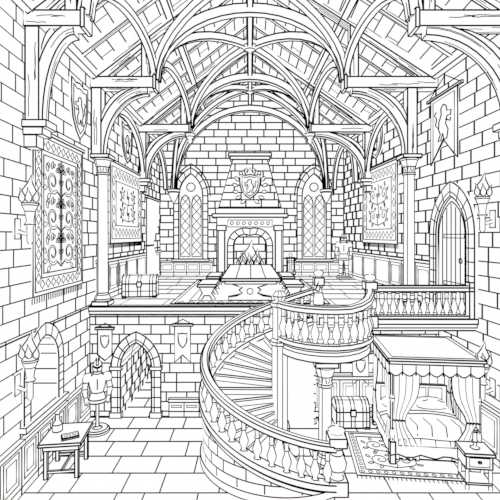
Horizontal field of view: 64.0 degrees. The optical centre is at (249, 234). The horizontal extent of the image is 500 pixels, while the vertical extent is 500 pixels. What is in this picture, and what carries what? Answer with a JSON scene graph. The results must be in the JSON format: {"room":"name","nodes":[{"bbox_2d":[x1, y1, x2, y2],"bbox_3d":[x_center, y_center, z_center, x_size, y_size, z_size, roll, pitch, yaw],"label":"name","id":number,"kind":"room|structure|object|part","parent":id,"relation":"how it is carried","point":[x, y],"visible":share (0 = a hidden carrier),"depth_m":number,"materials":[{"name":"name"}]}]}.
{"room":"historic interior","nodes":[
{"label":"historic interior","id":0,"kind":"room"},
{"bbox_2d":[0,0,159,454],"bbox_3d":[-4.945,0.240,12.367,0.866,10.121,16.733,0,0,0],"label":"wall","id":1,"kind":"structure","parent":0,"point":[60,325],"depth_m":8.65,"materials":[{"name":"white stone"}]},
{"bbox_2d":[12,331,40,400],"bbox_3d":[-4.413,2.592,7.950,0.514,1.387,0.305,0,0,0],"label":"torch","id":2,"kind":"object","parent":1,"relation":"attached to","point":[29,349],"visible":1,"depth_m":7.91,"materials":[{"name":"white paper"}]},
{"bbox_2d":[12,174,40,243],"bbox_3d":[-4.413,-0.508,7.950,0.513,1.387,0.304,0,0,0],"label":"torch","id":3,"kind":"object","parent":1,"relation":"attached to","point":[29,193],"visible":1,"depth_m":7.91,"materials":[{"name":"white paper"}]},
{"bbox_2d":[0,383,90,499],"bbox_3d":[-4.610,4.705,8.803,0.154,1.175,5.628,0,0,0],"label":"wainscoting","id":4,"kind":"structure","parent":1,"relation":"attached to","point":[21,464],"depth_m":8.42,"materials":[{"name":"white wood"}]},
{"bbox_2d":[31,134,84,304],"bbox_3d":[-4.610,-0.431,9.752,0.094,3.842,2.690,0,0,0],"label":"tapestry","id":5,"kind":"object","parent":1,"relation":"attached to","point":[57,169],"visible":0.98,"depth_m":9.58,"materials":[{"name":"white fabric"}]},
{"bbox_2d":[69,75,87,139],"bbox_3d":[-4.597,-3.320,10.751,0.106,1.537,1.037,0,0,0],"label":"heraldic shield","id":6,"kind":"object","parent":1,"relation":"attached to","point":[78,96],"visible":1,"depth_m":10.64,"materials":[{"name":"white metal"}]},
{"bbox_2d":[109,160,141,247],"bbox_3d":[-4.610,-1.060,15.103,0.109,3.000,4.004,0,0,0],"label":"tapestry","id":7,"kind":"object","parent":1,"relation":"attached to","point":[125,196],"visible":0.95,"depth_m":14.69,"materials":[{"name":"white fabric"}]},
{"bbox_2d":[120,121,132,163],"bbox_3d":[-4.595,-3.370,14.901,0.110,1.449,1.248,0,0,0],"label":"heraldic shield","id":8,"kind":"object","parent":1,"relation":"attached to","point":[126,135],"visible":1,"depth_m":14.76,"materials":[{"name":"white metal"}]},
{"bbox_2d":[95,250,160,296],"bbox_3d":[-4.610,1.429,16.303,0.165,1.334,8.440,0,0,0],"label":"trim","id":9,"kind":"structure","parent":1,"relation":"attached to","point":[133,263],"depth_m":14.50,"materials":[{"name":"white wood"}]},
{"bbox_2d":[144,195,160,275],"bbox_3d":[-4.500,0.158,18.602,0.189,3.793,2.653,0,0,0],"label":"window curtain","id":10,"kind":"object","parent":1,"relation":"hanging from","point":[151,203],"visible":0.88,"depth_m":18.06,"materials":[{"name":"white fabric"}]},
{"bbox_2d":[160,82,342,274],"bbox_3d":[0.091,-3.154,20.700,9.522,10.533,0.065,0,0,0],"label":"wall","id":11,"kind":"structure","parent":0,"point":[292,154],"depth_m":20.70,"materials":[{"name":"white stone"}]},
{"bbox_2d":[171,163,210,261],"bbox_3d":[-3.050,-1.165,20.580,2.058,5.088,0.298,0,0,0],"label":"window","id":12,"kind":"structure","parent":11,"relation":"in","point":[190,209],"depth_m":20.65,"materials":[{"name":"white glass"}]},
{"bbox_2d":[160,260,338,274],"bbox_3d":[0.075,1.704,20.640,9.396,0.784,0.166,0,0,0],"label":"trim","id":13,"kind":"structure","parent":11,"relation":"attached to","point":[168,267],"depth_m":20.66,"materials":[{"name":"white wood"}]},
{"bbox_2d":[294,163,333,261],"bbox_3d":[3.300,-1.165,20.580,2.058,5.088,0.298,0,0,0],"label":"window","id":14,"kind":"structure","parent":11,"relation":"in","point":[313,215],"depth_m":20.65,"materials":[{"name":"white glass"}]},
{"bbox_2d":[11,0,499,192],"bbox_3d":[0.646,-5.241,12.363,10.815,6.391,16.741,0,0,0],"label":"ceiling beams","id":15,"kind":"structure","parent":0,"point":[50,31],"depth_m":11.68,"materials":[{"name":"white wood"}]},
{"bbox_2d":[19,413,499,499],"bbox_3d":[1.015,5.280,7.925,11.970,0.001,7.850,0,0,0],"label":"floor","id":16,"kind":"structure","parent":0,"point":[142,457],"depth_m":8.78,"materials":[{"name":"white stone"}]},
{"bbox_2d":[37,421,92,480],"bbox_3d":[-4.145,4.879,9.049,0.905,0.834,0.994,0,0,-7],"label":"side table","id":17,"kind":"object","parent":16,"relation":"on","point":[51,442],"visible":0.97,"depth_m":8.72,"materials":[{"name":"white wood"}]},
{"bbox_2d":[52,411,62,433],"bbox_3d":[-4.380,4.257,9.100,0.227,0.459,0.227,0,0,0],"label":"glass bottle","id":18,"kind":"object","parent":17,"relation":"on","point":[57,426],"visible":1,"depth_m":9.05,"materials":[{"name":"white glass"}]},
{"bbox_2d":[61,431,79,441],"bbox_3d":[-3.980,4.445,8.850,0.366,0.076,0.246,0,0,-29],"label":"open book","id":19,"kind":"object","parent":17,"relation":"on","point":[73,435],"visible":1,"depth_m":8.81,"materials":[{"name":"white paper"}]},
{"bbox_2d":[81,357,112,437],"bbox_3d":[-4.100,4.295,10.735,0.778,2.004,0.681,0,0,0],"label":"suit","id":20,"kind":"object","parent":16,"relation":"on","point":[97,381],"visible":0.97,"depth_m":10.65,"materials":[{"name":"white metal"}]},
{"bbox_2d":[198,269,378,499],"bbox_3d":[0.935,3.146,9.669,4.347,4.366,3.912,0,0,9],"label":"spiral staircase","id":21,"kind":"structure","parent":16,"relation":"on","point":[249,392],"depth_m":8.96,"materials":[{"name":"white stone"}]},
{"bbox_3d":[2.009,1.702,9.325,2.572,1.476,1.204,0,0,-13],"label":"landing balustrade","id":22,"kind":"part","parent":21,"relation":"part of","materials":[{"name":"white stone"}]},
{"bbox_2d":[313,362,338,474],"bbox_3d":[1.700,4.056,9.050,0.534,2.482,0.534,0,0,0],"label":"stone column","id":23,"kind":"structure","parent":16,"relation":"on","point":[325,371],"depth_m":8.93,"materials":[{"name":"white stone"}]},
{"bbox_2d":[332,396,370,429],"bbox_3d":[2.800,4.903,11.132,0.940,0.785,0.677,0,0,0],"label":"chest","id":24,"kind":"object","parent":16,"relation":"on","point":[350,412],"visible":0.93,"depth_m":10.86,"materials":[{"name":"white wood"}]},
{"bbox_2d":[345,431,470,484],"bbox_3d":[3.708,5.263,9.569,2.574,0.038,2.062,0,0,6],"label":"rug","id":25,"kind":"object","parent":16,"relation":"on","point":[369,455],"visible":0.63,"depth_m":9.14,"materials":[{"name":"white fabric"}]},
{"bbox_2d":[370,335,487,464],"bbox_3d":[4.330,4.040,10.102,2.178,2.481,2.176,0,0,6],"label":"canopy bed","id":26,"kind":"object","parent":16,"relation":"on","point":[414,377],"visible":0.95,"depth_m":9.22,"materials":[{"name":"white fabric"}]},
{"bbox_3d":[4.327,4.840,10.074,2.053,0.555,2.015,0,0,6],"label":"mattress and blanket","id":27,"kind":"part","parent":26,"relation":"part of","materials":[{"name":"white fabric"}]},
{"bbox_3d":[4.330,4.120,10.102,2.060,2.320,2.058,0,0,6],"label":"bed frame","id":28,"kind":"part","parent":26,"relation":"part of","materials":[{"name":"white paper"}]},
{"bbox_2d":[415,396,446,409],"bbox_3d":[4.810,4.468,10.666,0.804,0.258,0.481,0,0,0],"label":"pillow","id":29,"kind":"object","parent":26,"relation":"on","point":[423,402],"depth_m":10.53,"materials":[{"name":"white fabric"}]},
{"bbox_2d":[454,440,496,491],"bbox_3d":[4.750,4.883,8.450,0.633,0.799,0.533,0,0,6],"label":"nightstand","id":30,"kind":"object","parent":16,"relation":"on","point":[482,459],"visible":0.99,"depth_m":8.28,"materials":[{"name":"white wood"}]},
{"bbox_2d":[470,424,479,449],"bbox_3d":[4.750,4.251,8.450,0.206,0.504,0.196,0,0,0],"label":"candlestick","id":31,"kind":"object","parent":30,"relation":"on","point":[475,430],"visible":1,"depth_m":8.42,"materials":[{"name":"white paper"}]},
{"bbox_2d":[90,313,437,418],"bbox_3d":[0.417,3.791,13.172,10.173,3.021,3.356,0,0,0],"label":"wall","id":32,"kind":"structure","parent":0,"point":[145,374],"depth_m":11.65,"materials":[{"name":"white stone"}]},
{"bbox_2d":[94,323,114,360],"bbox_3d":[-4.200,3.101,11.572,0.585,1.105,0.103,0,0,0],"label":"banner","id":33,"kind":"object","parent":32,"relation":"attached to","point":[104,333],"visible":1,"depth_m":11.57,"materials":[{"name":"white fabric"}]},
{"bbox_2d":[171,319,193,362],"bbox_3d":[-1.950,3.067,11.572,0.635,1.268,0.101,0,0,0],"label":"banner","id":34,"kind":"object","parent":32,"relation":"attached to","point":[182,331],"visible":1,"depth_m":11.57,"materials":[{"name":"white fabric"}]},
{"bbox_2d":[168,375,372,416],"bbox_3d":[1.550,4.680,11.590,7.834,1.225,0.155,0,0,0],"label":"trim","id":35,"kind":"structure","parent":32,"relation":"attached to","point":[342,384],"depth_m":11.61,"materials":[{"name":"white wood"}]},
{"bbox_2d":[352,351,371,384],"bbox_3d":[3.200,3.792,11.572,0.636,1.119,0.102,0,0,0],"label":"banner","id":36,"kind":"object","parent":32,"relation":"attached to","point":[359,368],"visible":0.59,"depth_m":11.57,"materials":[{"name":"white fabric"}]},
{"bbox_2d":[61,0,482,123],"bbox_3d":[0.692,-6.620,12.350,10.724,3.600,16.700,0,0,0],"label":"ceiling","id":37,"kind":"structure","parent":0,"point":[108,14],"depth_m":12.92,"materials":[{"name":"white wood"}]},
{"bbox_2d":[76,0,423,202],"bbox_3d":[0.226,-4.304,14.515,9.667,5.301,12.523,0,0,0],"label":"ribs","id":38,"kind":"object","parent":37,"relation":"attached to","point":[181,32],"depth_m":14.30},
{"bbox_2d":[88,275,478,330],"bbox_3d":[0.477,2.230,15.266,10.333,0.339,10.868,0,0,0],"label":"floor","id":39,"kind":"structure","parent":0,"point":[338,292],"depth_m":11.80,"materials":[{"name":"white tile"}]},
{"bbox_2d":[90,153,114,305],"bbox_3d":[-4.400,-0.145,11.950,0.580,4.491,0.580,0,0,0],"label":"stone column","id":40,"kind":"structure","parent":39,"relation":"on","point":[102,161],"depth_m":11.83,"materials":[{"name":"white stone"}]},
{"bbox_2d":[121,274,158,297],"bbox_3d":[-3.698,1.703,13.507,1.144,0.790,0.731,0,0,-7],"label":"chest","id":41,"kind":"object","parent":39,"relation":"on","point":[132,285],"visible":0.99,"depth_m":13.23,"materials":[{"name":"white wood"}]},
{"bbox_2d":[212,152,287,273],"bbox_3d":[0.000,-1.031,20.126,3.764,6.277,1.212,0,0,0],"label":"stone fireplace","id":42,"kind":"object","parent":39,"relation":"on","point":[249,216],"visible":0.79,"depth_m":19.85,"materials":[{"name":"white stone"}]},
{"bbox_2d":[170,280,329,303],"bbox_3d":[0.000,2.065,15.104,4.844,0.062,6.237,0,0,0],"label":"rug","id":43,"kind":"object","parent":39,"relation":"on","point":[191,295],"visible":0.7,"depth_m":13.65,"materials":[{"name":"white fabric"}]},
{"bbox_2d":[197,279,219,299],"bbox_3d":[-1.380,1.820,13.426,0.648,0.528,1.396,0,0,0],"label":"wooden bench","id":44,"kind":"object","parent":43,"relation":"on","point":[207,287],"visible":1,"depth_m":12.82,"materials":[{"name":"white wood"}]},
{"bbox_2d":[206,272,222,288],"bbox_3d":[-1.400,1.819,16.001,0.557,0.535,1.654,0,0,0],"label":"wooden bench","id":45,"kind":"object","parent":43,"relation":"on","point":[212,275],"visible":0.61,"depth_m":15.60,"materials":[{"name":"white wood"}]},
{"bbox_2d":[220,264,281,299],"bbox_3d":[0.025,1.701,15.180,1.916,0.769,5.706,0,0,0],"label":"dining table","id":46,"kind":"object","parent":43,"relation":"on","point":[249,277],"visible":1,"depth_m":12.67,"materials":[{"name":"white wood"}]},
{"bbox_2d":[278,272,294,288],"bbox_3d":[1.450,1.819,16.001,0.557,0.535,1.654,0,0,0],"label":"wooden bench","id":47,"kind":"object","parent":43,"relation":"on","point":[284,275],"visible":0.56,"depth_m":15.60,"materials":[{"name":"white wood"}]},
{"bbox_2d":[281,279,304,299],"bbox_3d":[1.420,1.820,13.426,0.648,0.528,1.396,0,0,0],"label":"wooden bench","id":48,"kind":"object","parent":43,"relation":"on","point":[292,286],"visible":0.72,"depth_m":12.82,"materials":[{"name":"white wood"}]},
{"bbox_2d":[285,253,295,274],"bbox_3d":[2.000,1.484,19.700,0.509,1.232,0.456,0,0,0],"label":"stand","id":49,"kind":"object","parent":39,"relation":"on","point":[290,254],"visible":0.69,"depth_m":19.67,"materials":[{"name":"white paper"}]},
{"bbox_2d":[334,233,352,278],"bbox_3d":[4.504,0.994,19.199,0.884,2.214,0.709,0,0,0],"label":"suit","id":50,"kind":"object","parent":39,"relation":"on","point":[343,247],"visible":0.98,"depth_m":19.09,"materials":[{"name":"white metal"}]},
{"bbox_2d":[396,153,422,305],"bbox_3d":[4.750,-0.145,11.950,0.581,4.491,0.580,0,0,0],"label":"stone column","id":51,"kind":"structure","parent":39,"relation":"on","point":[408,161],"depth_m":11.83,"materials":[{"name":"white stone"}]},
{"bbox_2d":[375,281,473,318],"bbox_3d":[4.339,1.630,9.980,2.610,0.936,0.236,0,0,0],"label":"gallery railing","id":52,"kind":"object","parent":39,"relation":"on","point":[468,288],"visible":0.96,"depth_m":9.93,"materials":[{"name":"white stone"}]},
{"bbox_2d":[343,35,499,408],"bbox_3d":[5.461,0.241,12.369,0.066,10.121,16.800,0,0,-4],"label":"wall","id":53,"kind":"structure","parent":0,"point":[479,109],"depth_m":10.38,"materials":[{"name":"white stone"}]},
{"bbox_2d":[370,125,383,158],"bbox_3d":[5.103,-3.720,16.154,0.112,1.353,1.352,0,0,-4],"label":"heraldic shield","id":54,"kind":"object","parent":53,"relation":"attached to","point":[378,147],"visible":0.59,"depth_m":15.83,"materials":[{"name":"white metal"}]},
{"bbox_2d":[362,156,398,248],"bbox_3d":[5.131,-1.160,16.007,0.112,3.301,3.707,0,0,-4],"label":"tapestry","id":55,"kind":"object","parent":53,"relation":"attached to","point":[380,206],"visible":0.95,"depth_m":15.58,"materials":[{"name":"white fabric"}]},
{"bbox_2d":[343,251,429,303],"bbox_3d":[5.113,1.429,16.256,0.166,1.334,8.640,0,0,-4],"label":"trim","id":56,"kind":"structure","parent":53,"relation":"attached to","point":[387,269],"depth_m":15.34,"materials":[{"name":"white wood"}]},
{"bbox_2d":[426,75,463,165],"bbox_3d":[5.453,-3.286,11.266,0.104,2.476,1.795,0,0,-4],"label":"hanging banner","id":57,"kind":"object","parent":53,"relation":"attached to","point":[444,107],"visible":1,"depth_m":11.17,"materials":[{"name":"white fabric"}]},
{"bbox_2d":[429,181,477,318],"bbox_3d":[5.493,0.308,10.919,0.126,3.576,2.158,0,0,-4],"label":"door","id":58,"kind":"structure","parent":53,"relation":"in","point":[453,228],"depth_m":10.82,"materials":[{"name":"white wood"}]},
{"bbox_2d":[451,389,499,468],"bbox_3d":[5.630,4.630,9.025,0.155,1.325,5.130,0,0,-4],"label":"trim","id":59,"kind":"structure","parent":53,"relation":"attached to","point":[490,414],"depth_m":9.36,"materials":[{"name":"white wood"}]},
{"bbox_2d":[473,173,496,231],"bbox_3d":[5.420,-0.758,9.255,0.521,1.390,0.308,0,0,0],"label":"torch","id":60,"kind":"object","parent":53,"relation":"attached to","point":[482,188],"visible":1,"depth_m":9.21,"materials":[{"name":"white paper"}]},
{"bbox_2d":[474,341,496,400],"bbox_3d":[5.420,3.142,9.255,0.522,1.390,0.309,0,0,0],"label":"torch","id":61,"kind":"object","parent":53,"relation":"attached to","point":[482,352],"visible":0.55,"depth_m":9.22,"materials":[{"name":"white paper"}]}
]}

